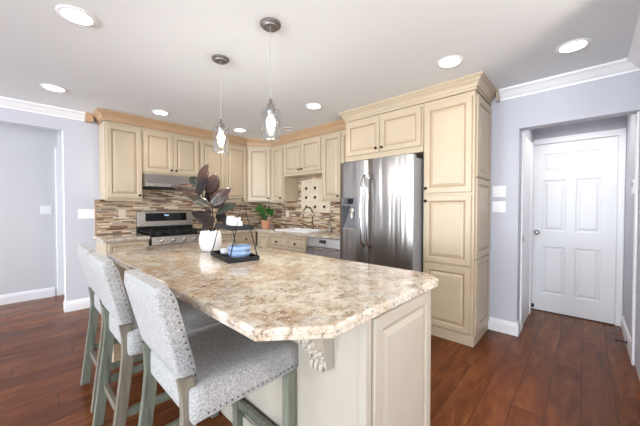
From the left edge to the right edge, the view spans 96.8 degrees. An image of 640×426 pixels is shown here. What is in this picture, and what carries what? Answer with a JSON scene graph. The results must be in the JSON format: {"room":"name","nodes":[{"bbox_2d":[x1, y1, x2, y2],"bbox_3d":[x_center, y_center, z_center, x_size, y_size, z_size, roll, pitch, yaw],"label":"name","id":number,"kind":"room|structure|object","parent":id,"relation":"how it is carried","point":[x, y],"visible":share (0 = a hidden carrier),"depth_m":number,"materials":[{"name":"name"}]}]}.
{"room":"kitchen","nodes":[
{"label":"kitchen","id":0,"kind":"room"},
{"bbox_2d":[0,123,57,295],"bbox_3d":[-5.774,0.010,2.035,0.120,2.440,8.100,1,2,43],"label":"wall","id":1,"kind":"structure","parent":0,"point":[28,237],"depth_m":3.86,"materials":[{"name":"grey paint"}]},
{"bbox_2d":[0,287,54,304],"bbox_3d":[-6.144,1.175,1.561,0.016,0.130,6.870,1,2,43],"label":"baseboard","id":2,"kind":"structure","parent":1,"relation":"attached to","point":[46,292],"depth_m":3.86,"materials":[{"name":"white wood"}]},
{"bbox_2d":[40,206,51,213],"bbox_3d":[-3.854,-0.043,3.997,0.010,0.118,0.118,1,2,43],"label":"light switch","id":3,"kind":"object","parent":1,"relation":"attached to","point":[43,209],"visible":1,"depth_m":4.00,"materials":[{"name":"white plastic"}]},
{"bbox_2d":[55,131,64,295],"bbox_3d":[-3.711,-0.031,4.143,0.019,2.440,0.203,1,2,43],"label":"trim","id":4,"kind":"structure","parent":1,"relation":"attached to","point":[58,150],"depth_m":4.09,"materials":[{"name":"white wood"}]},
{"bbox_2d":[0,107,242,300],"bbox_3d":[-4.470,0.010,2.026,0.120,2.440,9.865,1,2,43],"label":"wall","id":5,"kind":"structure","parent":0,"point":[80,138],"depth_m":3.50,"materials":[{"name":"grey paint"}]},
{"bbox_2d":[0,96,85,120],"bbox_3d":[-5.336,-1.141,0.924,0.084,0.095,7.105,1,2,43],"label":"trim","id":6,"kind":"structure","parent":5,"relation":"attached to","point":[5,102],"depth_m":3.23,"materials":[{"name":"white wood"}]},
{"bbox_2d":[62,130,65,300],"bbox_3d":[-3.126,0.038,3.467,0.110,2.069,0.004,1,2,43],"label":"trim","id":7,"kind":"structure","parent":5,"relation":"attached to","point":[62,130],"depth_m":3.45,"materials":[{"name":"white wood"}]},
{"bbox_2d":[63,297,89,312],"bbox_3d":[-3.030,1.135,3.579,0.134,0.130,0.291,1,2,43],"label":"baseboard","id":8,"kind":"structure","parent":5,"relation":"attached to","point":[73,305],"depth_m":3.51,"materials":[{"name":"white wood"}]},
{"bbox_2d":[78,209,94,218],"bbox_3d":[-2.937,0.010,3.574,0.010,0.118,0.165,1,2,43],"label":"light switch","id":9,"kind":"object","parent":5,"relation":"attached to","point":[82,213],"visible":1,"depth_m":3.57,"materials":[{"name":"white plastic"}]},
{"bbox_2d":[94,200,96,234],"bbox_3d":[-2.875,0.056,3.638,0.013,0.456,0.018,1,2,43],"label":"trim","id":10,"kind":"structure","parent":5,"relation":"attached to","point":[94,200],"depth_m":3.63,"materials":[{"name":"beige paint"}]},
{"bbox_2d":[98,121,142,200],"bbox_3d":[-2.573,-0.638,3.677,0.382,0.968,0.402,1,2,43],"label":"upper cabinet","id":11,"kind":"object","parent":5,"relation":"attached to","point":[120,145],"visible":1,"depth_m":3.56,"materials":[{"name":"beige paint"}]},
{"bbox_2d":[119,210,125,218],"bbox_3d":[-2.674,0.015,3.841,0.008,0.122,0.080,1,2,43],"label":"wall outlet","id":12,"kind":"object","parent":5,"relation":"attached to","point":[122,213],"visible":1,"depth_m":3.84,"materials":[{"name":"beige plastic"}]},
{"bbox_2d":[142,127,198,177],"bbox_3d":[-2.178,-0.830,4.096,0.382,0.600,0.754,1,2,43],"label":"upper cabinet","id":13,"kind":"object","parent":5,"relation":"attached to","point":[163,153],"visible":0.94,"depth_m":3.95,"materials":[{"name":"beige paint"}]},
{"bbox_2d":[142,174,196,189],"bbox_3d":[-2.142,-0.429,4.072,0.473,0.177,0.749,1,2,43],"label":"range hood","id":14,"kind":"object","parent":13,"relation":"attached to","point":[149,181],"visible":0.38,"depth_m":3.81,"materials":[{"name":"silver metal"}]},
{"bbox_2d":[96,189,265,234],"bbox_3d":[-1.967,-0.135,4.610,0.010,0.800,2.643,1,2,43],"label":"backsplash","id":15,"kind":"structure","parent":5,"relation":"attached to","point":[108,221],"depth_m":4.12,"materials":[{"name":"tile"}]},
{"bbox_2d":[85,108,345,146],"bbox_3d":[-1.327,-1.192,4.173,3.357,0.117,1.381,0,1,-7],"label":"crown molding","id":16,"kind":"structure","parent":5,"relation":"attached to","point":[100,114],"depth_m":4.02,"materials":[{"name":"beige paint"}]},
{"bbox_2d":[194,138,246,202],"bbox_3d":[-1.639,-0.658,4.678,0.382,0.968,0.824,1,2,43],"label":"upper cabinet","id":17,"kind":"object","parent":5,"relation":"attached to","point":[228,160],"visible":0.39,"depth_m":4.62,"materials":[{"name":"beige paint"}]},
{"bbox_2d":[247,146,271,201],"bbox_3d":[-1.052,-0.676,5.132,0.622,0.948,0.636,1,2,43],"label":"upper cabinet","id":18,"kind":"object","parent":5,"relation":"attached to","point":[259,159],"visible":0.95,"depth_m":4.88,"materials":[{"name":"beige paint"}]},
{"bbox_2d":[0,0,639,146],"bbox_3d":[-1.010,-1.211,-0.483,10.550,0.100,11.250,1,2,43],"label":"ceiling","id":19,"kind":"structure","parent":0,"point":[140,57],"depth_m":2.09,"materials":[{"name":"white paint"}]},
{"bbox_2d":[40,84,66,92],"bbox_3d":[-2.606,-1.220,2.782,0.196,0.008,0.196,1,2,43],"label":"recessed light","id":20,"kind":"object","parent":19,"relation":"in","point":[55,88],"visible":1,"depth_m":2.78,"materials":[{"name":"white plastic"}]},
{"bbox_2d":[44,85,63,90],"bbox_3d":[-2.606,-1.221,2.782,0.148,0.006,0.148,1,2,43],"label":"diffuser","id":21,"kind":"object","parent":20,"relation":"attached to","point":[48,87],"depth_m":2.78,"materials":[{"name":"white plastic"}]},
{"bbox_2d":[55,5,96,26],"bbox_3d":[-1.485,-1.200,1.736,0.196,0.008,0.196,1,2,43],"label":"recessed light","id":22,"kind":"object","parent":19,"relation":"in","point":[75,15],"visible":1,"depth_m":1.72,"materials":[{"name":"white plastic"}]},
{"bbox_2d":[61,9,92,23],"bbox_3d":[-1.485,-1.200,1.736,0.148,0.006,0.148,1,2,43],"label":"diffuser","id":23,"kind":"object","parent":22,"relation":"attached to","point":[75,16],"depth_m":1.73,"materials":[{"name":"white plastic"}]},
{"bbox_2d":[152,110,169,115],"bbox_3d":[-1.960,-1.234,3.500,0.196,0.008,0.196,1,2,43],"label":"recessed light","id":24,"kind":"object","parent":19,"relation":"in","point":[158,112],"visible":1,"depth_m":3.48,"materials":[{"name":"white plastic"}]},
{"bbox_2d":[154,111,167,114],"bbox_3d":[-1.960,-1.235,3.500,0.148,0.006,0.148,1,2,43],"label":"diffuser","id":25,"kind":"object","parent":24,"relation":"attached to","point":[155,112],"depth_m":3.49,"materials":[{"name":"white plastic"}]},
{"bbox_2d":[212,54,228,145],"bbox_3d":[-0.781,-0.842,2.238,0.133,0.742,0.132,1,2,43],"label":"pendant light","id":26,"kind":"object","parent":19,"relation":"hanging from","point":[220,59],"visible":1,"depth_m":2.22,"materials":[{"name":"glass"}]},
{"bbox_2d":[217,119,224,132],"bbox_3d":[-0.781,-0.691,2.241,0.060,0.105,0.060,1,2,43],"label":"socket","id":27,"kind":"object","parent":26,"relation":"attached to","point":[220,126],"depth_m":2.22,"materials":[{"name":"silver metal"}]},
{"bbox_2d":[233,128,246,131],"bbox_3d":[-1.208,-1.250,4.290,0.196,0.008,0.196,1,2,43],"label":"recessed light","id":28,"kind":"object","parent":19,"relation":"in","point":[235,129],"visible":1,"depth_m":4.29,"materials":[{"name":"white plastic"}]},
{"bbox_2d":[260,17,280,133],"bbox_3d":[-0.316,-0.834,1.818,0.133,0.742,0.132,1,2,43],"label":"pendant light","id":29,"kind":"object","parent":19,"relation":"hanging from","point":[269,24],"visible":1,"depth_m":1.80,"materials":[{"name":"clear glass"}]},
{"bbox_2d":[266,98,274,115],"bbox_3d":[-0.316,-0.680,1.821,0.060,0.105,0.060,1,2,43],"label":"socket","id":30,"kind":"object","parent":29,"relation":"attached to","point":[270,108],"depth_m":1.80,"materials":[{"name":"silver metal"}]},
{"bbox_2d":[282,127,295,130],"bbox_3d":[-0.462,-1.249,4.236,0.200,0.008,0.200,1,2,43],"label":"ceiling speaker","id":31,"kind":"object","parent":19,"relation":"attached to","point":[284,128],"visible":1,"depth_m":4.25,"materials":[{"name":"white plastic"}]},
{"bbox_2d":[306,103,321,108],"bbox_3d":[-0.069,-1.230,3.276,0.196,0.008,0.196,1,2,43],"label":"recessed light","id":32,"kind":"object","parent":19,"relation":"in","point":[310,105],"visible":1,"depth_m":3.27,"materials":[{"name":"white plastic"}]},
{"bbox_2d":[308,104,319,108],"bbox_3d":[-0.069,-1.231,3.276,0.148,0.006,0.148,1,2,43],"label":"diffuser","id":33,"kind":"object","parent":32,"relation":"attached to","point":[310,106],"depth_m":3.28,"materials":[{"name":"white plastic"}]},
{"bbox_2d":[437,56,463,68],"bbox_3d":[1.046,-1.211,2.284,0.196,0.008,0.196,1,2,43],"label":"recessed light","id":34,"kind":"object","parent":19,"relation":"in","point":[450,61],"visible":1,"depth_m":2.28,"materials":[{"name":"white plastic"}]},
{"bbox_2d":[440,58,459,66],"bbox_3d":[1.046,-1.211,2.284,0.148,0.006,0.148,1,2,43],"label":"diffuser","id":35,"kind":"object","parent":34,"relation":"attached to","point":[446,62],"depth_m":2.28,"materials":[{"name":"white plastic"}]},
{"bbox_2d":[555,38,591,53],"bbox_3d":[1.833,-1.206,2.059,0.196,0.008,0.196,1,2,43],"label":"recessed light","id":36,"kind":"object","parent":19,"relation":"in","point":[575,45],"visible":1,"depth_m":2.05,"materials":[{"name":"white plastic"}]},
{"bbox_2d":[560,41,586,51],"bbox_3d":[1.833,-1.207,2.059,0.148,0.006,0.148,1,2,43],"label":"diffuser","id":37,"kind":"object","parent":36,"relation":"attached to","point":[573,46],"depth_m":2.05,"materials":[{"name":"white plastic"}]},
{"bbox_2d":[0,295,639,425],"bbox_3d":[-1.010,1.329,-0.434,10.550,0.100,11.250,1,2,43],"label":"floor","id":38,"kind":"structure","parent":0,"point":[560,369],"depth_m":2.13,"materials":[{"name":"brown wood"}]},
{"bbox_2d":[77,244,142,413],"bbox_3d":[-1.379,0.724,2.084,0.505,1.011,0.568,1,2,43],"label":"counter stool","id":39,"kind":"object","parent":38,"relation":"on","point":[90,356],"visible":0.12,"depth_m":1.98,"materials":[{"name":"fabric"}]},
{"bbox_2d":[96,239,148,256],"bbox_3d":[-2.488,0.763,3.587,0.668,0.874,0.440,1,2,43],"label":"base cabinet","id":40,"kind":"object","parent":38,"relation":"on","point":[103,249],"visible":0.06,"depth_m":3.36,"materials":[{"name":"beige paint"}]},
{"bbox_2d":[92,233,149,242],"bbox_3d":[-2.502,0.305,3.562,0.648,0.040,0.478,1,2,43],"label":"countertop","id":41,"kind":"structure","parent":40,"relation":"on","point":[128,236],"depth_m":3.43,"materials":[{"name":"stone"}]},
{"bbox_2d":[88,253,218,425],"bbox_3d":[-0.980,0.732,1.692,0.505,1.011,0.568,1,2,43],"label":"counter stool","id":42,"kind":"object","parent":38,"relation":"on","point":[120,322],"visible":0.63,"depth_m":1.46,"materials":[{"name":"fabric"}]},
{"bbox_2d":[136,211,205,245],"bbox_3d":[-2.040,0.554,3.994,0.738,1.155,0.758,1,2,43],"label":"gas range","id":43,"kind":"object","parent":38,"relation":"on","point":[163,227],"visible":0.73,"depth_m":4.00,"materials":[{"name":"silver metal"}]},
{"bbox_2d":[138,231,199,236],"bbox_3d":[-2.064,0.288,4.011,0.580,0.017,0.750,1,2,43],"label":"cooktop","id":44,"kind":"object","parent":43,"relation":"in","point":[155,234],"depth_m":3.87,"materials":[{"name":"black metal"}]},
{"bbox_2d":[124,269,298,425],"bbox_3d":[-0.472,0.740,1.251,0.505,1.011,0.568,1,2,43],"label":"counter stool","id":45,"kind":"object","parent":38,"relation":"on","point":[206,370],"visible":0.92,"depth_m":1.10,"materials":[{"name":"fabric"}]},
{"bbox_2d":[221,232,255,245],"bbox_3d":[-1.540,0.743,4.603,0.668,0.874,0.800,1,2,43],"label":"base cabinet","id":46,"kind":"object","parent":38,"relation":"on","point":[246,237],"visible":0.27,"depth_m":4.49,"materials":[{"name":"beige paint"}]},
{"bbox_2d":[256,231,268,247],"bbox_3d":[-0.944,0.734,5.057,0.917,0.874,0.640,1,2,43],"label":"base cabinet","id":47,"kind":"object","parent":38,"relation":"on","point":[262,238],"visible":0.12,"depth_m":4.61,"materials":[{"name":"beige paint"}]},
{"bbox_2d":[206,226,339,239],"bbox_3d":[-0.681,0.292,4.238,2.388,0.040,1.446,1,2,43],"label":"countertop","id":48,"kind":"structure","parent":47,"relation":"on","point":[333,234],"depth_m":4.19,"materials":[{"name":"stone"}]},
{"bbox_2d":[255,204,273,227],"bbox_3d":[-0.968,0.046,4.964,0.289,0.424,0.343,1,2,43],"label":"potted plant","id":49,"kind":"object","parent":48,"relation":"on","point":[265,223],"visible":1,"depth_m":4.92,"materials":[{"name":"green plant"}]},
{"bbox_2d":[275,228,325,232],"bbox_3d":[-0.309,0.349,4.398,0.740,0.188,0.460,1,2,43],"label":"sink","id":50,"kind":"object","parent":48,"relation":"in","point":[304,230],"visible":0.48,"depth_m":4.47,"materials":[{"name":"white ceramic"}]},
{"bbox_2d":[302,206,318,228],"bbox_3d":[-0.147,0.080,4.549,0.278,0.372,0.155,0,1,3],"label":"faucet","id":51,"kind":"object","parent":48,"relation":"on","point":[312,224],"visible":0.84,"depth_m":4.56,"materials":[{"name":"grey metal"}]},
{"bbox_2d":[112,262,430,425],"bbox_3d":[-0.583,0.796,1.896,2.294,0.874,0.915,1,2,43],"label":"kitchen island","id":52,"kind":"object","parent":38,"relation":"on","point":[376,372],"visible":0.26,"depth_m":1.18,"materials":[{"name":"paint"}]},
{"bbox_2d":[106,241,438,340],"bbox_3d":[-0.592,0.338,1.923,2.420,0.040,1.055,1,2,43],"label":"island countertop","id":53,"kind":"structure","parent":52,"relation":"on","point":[280,295],"depth_m":1.28,"materials":[{"name":"stone"}]},
{"bbox_2d":[174,164,234,251],"bbox_3d":[-0.933,-0.050,2.314,0.479,0.718,0.181,0,1,12],"label":"rubber plant","id":54,"kind":"object","parent":53,"relation":"on","point":[210,184],"visible":0.95,"depth_m":2.28,"materials":[{"name":"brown plant"}]},
{"bbox_2d":[210,198,259,263],"bbox_3d":[-0.612,0.106,2.012,0.210,0.419,0.410,-1,1,-36],"label":"tiered tray","id":55,"kind":"object","parent":53,"relation":"on","point":[252,257],"visible":0.83,"depth_m":1.89,"materials":[{"name":"black metal"}]},
{"bbox_2d":[220,248,228,254],"bbox_3d":[-0.696,0.285,2.093,0.076,0.045,0.082,0,1,-7],"label":"cup","id":56,"kind":"object","parent":55,"relation":"on","point":[224,251],"visible":0.87,"depth_m":2.06,"materials":[{"name":"white ceramic"}]},
{"bbox_2d":[226,216,236,225],"bbox_3d":[-0.634,0.063,2.063,0.080,0.079,0.150,-1,1,-36],"label":"butter dish","id":57,"kind":"object","parent":55,"relation":"on","point":[230,220],"visible":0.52,"depth_m":2.03,"materials":[{"name":"white ceramic"}]},
{"bbox_2d":[215,223,253,230],"bbox_3d":[-0.612,0.095,2.011,0.150,0.030,0.370,-1,1,-36],"label":"tray","id":58,"kind":"object","parent":55,"relation":"on","point":[217,225],"depth_m":1.88,"materials":[{"name":"black metal"}]},
{"bbox_2d":[210,250,259,263],"bbox_3d":[-0.612,0.300,2.015,0.210,0.030,0.410,-1,1,-36],"label":"tray","id":59,"kind":"object","parent":55,"relation":"on","point":[252,257],"depth_m":1.89,"materials":[{"name":"black metal"}]},
{"bbox_2d":[235,217,242,225],"bbox_3d":[-0.556,0.066,1.949,0.052,0.077,0.052,1,2,43],"label":"salt shaker","id":60,"kind":"object","parent":55,"relation":"on","point":[240,223],"visible":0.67,"depth_m":1.94,"materials":[{"name":"white ceramic"}]},
{"bbox_2d":[228,250,250,257],"bbox_3d":[-0.553,0.284,1.950,0.152,0.052,0.152,1,2,43],"label":"bowl","id":61,"kind":"object","parent":55,"relation":"on","point":[247,253],"visible":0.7,"depth_m":1.89,"materials":[{"name":"blue ceramic"}]},
{"bbox_2d":[228,244,250,251],"bbox_3d":[-0.553,0.249,1.949,0.155,0.052,0.155,1,2,43],"label":"bowl","id":62,"kind":"object","parent":61,"relation":"on","point":[236,247],"visible":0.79,"depth_m":1.90,"materials":[{"name":"blue ceramic"}]},
{"bbox_2d":[269,233,307,253],"bbox_3d":[-0.297,0.747,4.432,0.878,0.874,0.672,1,2,43],"label":"base cabinet","id":63,"kind":"object","parent":38,"relation":"on","point":[293,243],"visible":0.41,"depth_m":4.18,"materials":[{"name":"beige paint"}]},
{"bbox_2d":[307,237,339,258],"bbox_3d":[0.223,0.759,3.902,0.596,0.870,0.661,1,2,43],"label":"dishwasher","id":64,"kind":"object","parent":38,"relation":"on","point":[325,247],"visible":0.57,"depth_m":3.67,"materials":[{"name":"grey metal"}]},
{"bbox_2d":[340,153,423,271],"bbox_3d":[0.782,0.306,3.295,0.908,1.800,0.813,1,2,43],"label":"refrigerator","id":65,"kind":"object","parent":38,"relation":"on","point":[381,199],"visible":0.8,"depth_m":2.95,"materials":[{"name":"grey metal"}]},
{"bbox_2d":[423,90,491,346],"bbox_3d":[1.392,0.053,2.894,0.486,2.320,0.598,1,2,43],"label":"pantry cabinet","id":66,"kind":"object","parent":38,"relation":"on","point":[457,128],"visible":0.96,"depth_m":2.69,"materials":[{"name":"beige paint"}]},
{"bbox_2d":[272,71,639,322],"bbox_3d":[0.727,-0.028,4.005,5.020,2.440,0.120,1,2,43],"label":"wall","id":67,"kind":"structure","parent":0,"point":[619,95],"depth_m":2.81,"materials":[{"name":"grey paint"}]},
{"bbox_2d":[271,144,297,202],"bbox_3d":[-0.622,-0.662,4.905,0.324,0.968,0.382,1,2,43],"label":"upper cabinet","id":68,"kind":"object","parent":67,"relation":"attached to","point":[284,189],"visible":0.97,"depth_m":4.79,"materials":[{"name":"beige paint"}]},
{"bbox_2d":[266,176,339,230],"bbox_3d":[-0.188,-0.168,4.766,2.378,0.859,0.010,1,2,43],"label":"backsplash","id":69,"kind":"structure","parent":67,"relation":"attached to","point":[295,220],"depth_m":4.90,"materials":[{"name":"tile"}]},
{"bbox_2d":[284,135,321,177],"bbox_3d":[-0.190,-0.866,4.499,0.854,0.545,0.382,1,2,43],"label":"upper cabinet","id":70,"kind":"object","parent":67,"relation":"attached to","point":[302,158],"visible":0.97,"depth_m":4.35,"materials":[{"name":"beige paint"}]},
{"bbox_2d":[301,179,330,212],"bbox_3d":[-0.080,-0.281,4.645,0.658,0.538,0.014,1,2,43],"label":"tile medallion","id":71,"kind":"object","parent":67,"relation":"attached to","point":[315,196],"visible":0.84,"depth_m":4.67,"materials":[{"name":"tile"}]},
{"bbox_2d":[322,129,345,201],"bbox_3d":[0.342,-0.644,4.007,0.598,0.968,0.382,1,2,43],"label":"upper cabinet","id":72,"kind":"object","parent":67,"relation":"attached to","point":[334,143],"visible":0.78,"depth_m":3.95,"materials":[{"name":"beige paint"}]},
{"bbox_2d":[346,103,423,161],"bbox_3d":[0.851,-0.874,3.381,0.986,0.485,0.598,1,2,43],"label":"upper cabinet","id":73,"kind":"object","parent":67,"relation":"attached to","point":[401,131],"visible":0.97,"depth_m":3.13,"materials":[{"name":"beige paint"}]},
{"bbox_2d":[338,71,499,122],"bbox_3d":[1.022,-1.173,3.202,1.618,0.117,0.618,1,2,43],"label":"crown molding","id":74,"kind":"structure","parent":73,"relation":"attached to","point":[478,81],"depth_m":2.82,"materials":[{"name":"beige paint"}]},
{"bbox_2d":[492,186,505,196],"bbox_3d":[1.821,-0.220,2.891,0.118,0.112,0.010,1,2,43],"label":"light switch","id":75,"kind":"object","parent":67,"relation":"attached to","point":[497,191],"visible":1,"depth_m":2.89,"materials":[{"name":"white plastic"}]},
{"bbox_2d":[492,201,505,212],"bbox_3d":[1.821,-0.062,2.894,0.118,0.112,0.010,1,2,43],"label":"light switch","id":76,"kind":"object","parent":67,"relation":"attached to","point":[498,206],"visible":1,"depth_m":2.89,"materials":[{"name":"white plastic"}]},
{"bbox_2d":[488,316,520,336],"bbox_3d":[1.897,1.148,2.926,0.260,0.130,0.136,1,2,43],"label":"baseboard","id":77,"kind":"structure","parent":67,"relation":"attached to","point":[500,325],"depth_m":2.87,"materials":[{"name":"white wood"}]},
{"bbox_2d":[499,14,639,100],"bbox_3d":[1.675,-1.162,2.015,0.950,0.095,1.465,1,2,43],"label":"trim","id":78,"kind":"structure","parent":67,"relation":"attached to","point":[630,64],"depth_m":2.42,"materials":[{"name":"white wood"}]},
{"bbox_2d":[519,129,533,312],"bbox_3d":[2.343,-0.015,3.302,0.120,2.440,1.055,1,2,43],"label":"wall","id":79,"kind":"structure","parent":0,"point":[529,133],"depth_m":2.91,"materials":[{"name":"grey paint"}]},
{"bbox_2d":[519,132,533,330],"bbox_3d":[2.310,0.193,3.166,0.020,2.030,0.745,1,2,43],"label":"trim","id":80,"kind":"structure","parent":79,"relation":"attached to","point":[527,146],"depth_m":3.13,"materials":[{"name":"white wood"}]},
{"bbox_2d":[533,115,626,323],"bbox_3d":[2.994,-0.015,3.334,0.788,2.440,0.120,1,2,43],"label":"wall","id":81,"kind":"structure","parent":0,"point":[618,122],"depth_m":3.24,"materials":[{"name":"grey paint"}]},
{"bbox_2d":[531,136,618,323],"bbox_3d":[2.893,0.185,3.278,0.750,2.018,0.101,1,2,43],"label":"door","id":82,"kind":"structure","parent":81,"relation":"in","point":[575,227],"depth_m":3.26,"materials":[{"name":"white paint"}]},
{"bbox_2d":[623,114,639,380],"bbox_3d":[2.467,0.009,2.103,0.120,2.440,2.640,1,2,43],"label":"wall","id":83,"kind":"structure","parent":0,"point":[631,119],"depth_m":2.61,"materials":[{"name":"grey paint"}]},
{"bbox_2d":[533,128,626,325],"bbox_3d":[2.938,0.153,3.277,0.785,2.105,0.043,1,2,43],"label":"door frame","id":84,"kind":"structure","parent":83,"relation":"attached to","point":[621,133],"depth_m":3.02,"materials":[{"name":"white wood"}]},
{"bbox_2d":[620,315,630,359],"bbox_3d":[2.890,1.153,2.679,0.016,0.130,0.963,1,2,43],"label":"baseboard","id":85,"kind":"structure","parent":83,"relation":"attached to","point":[625,332],"depth_m":2.65,"materials":[{"name":"white wood"}]},
{"bbox_2d":[631,179,634,193],"bbox_3d":[2.598,-0.216,2.348,0.026,0.120,0.100,1,2,43],"label":"light switch","id":86,"kind":"object","parent":83,"relation":"attached to","point":[633,180],"visible":0.56,"depth_m":2.32,"materials":[{"name":"white plastic"}]},
{"bbox_2d":[631,111,639,364],"bbox_3d":[2.538,0.210,2.285,0.017,2.030,0.062,1,2,43],"label":"trim","id":87,"kind":"structure","parent":83,"relation":"attached to","point":[637,141],"depth_m":2.27,"materials":[{"name":"white wood"}]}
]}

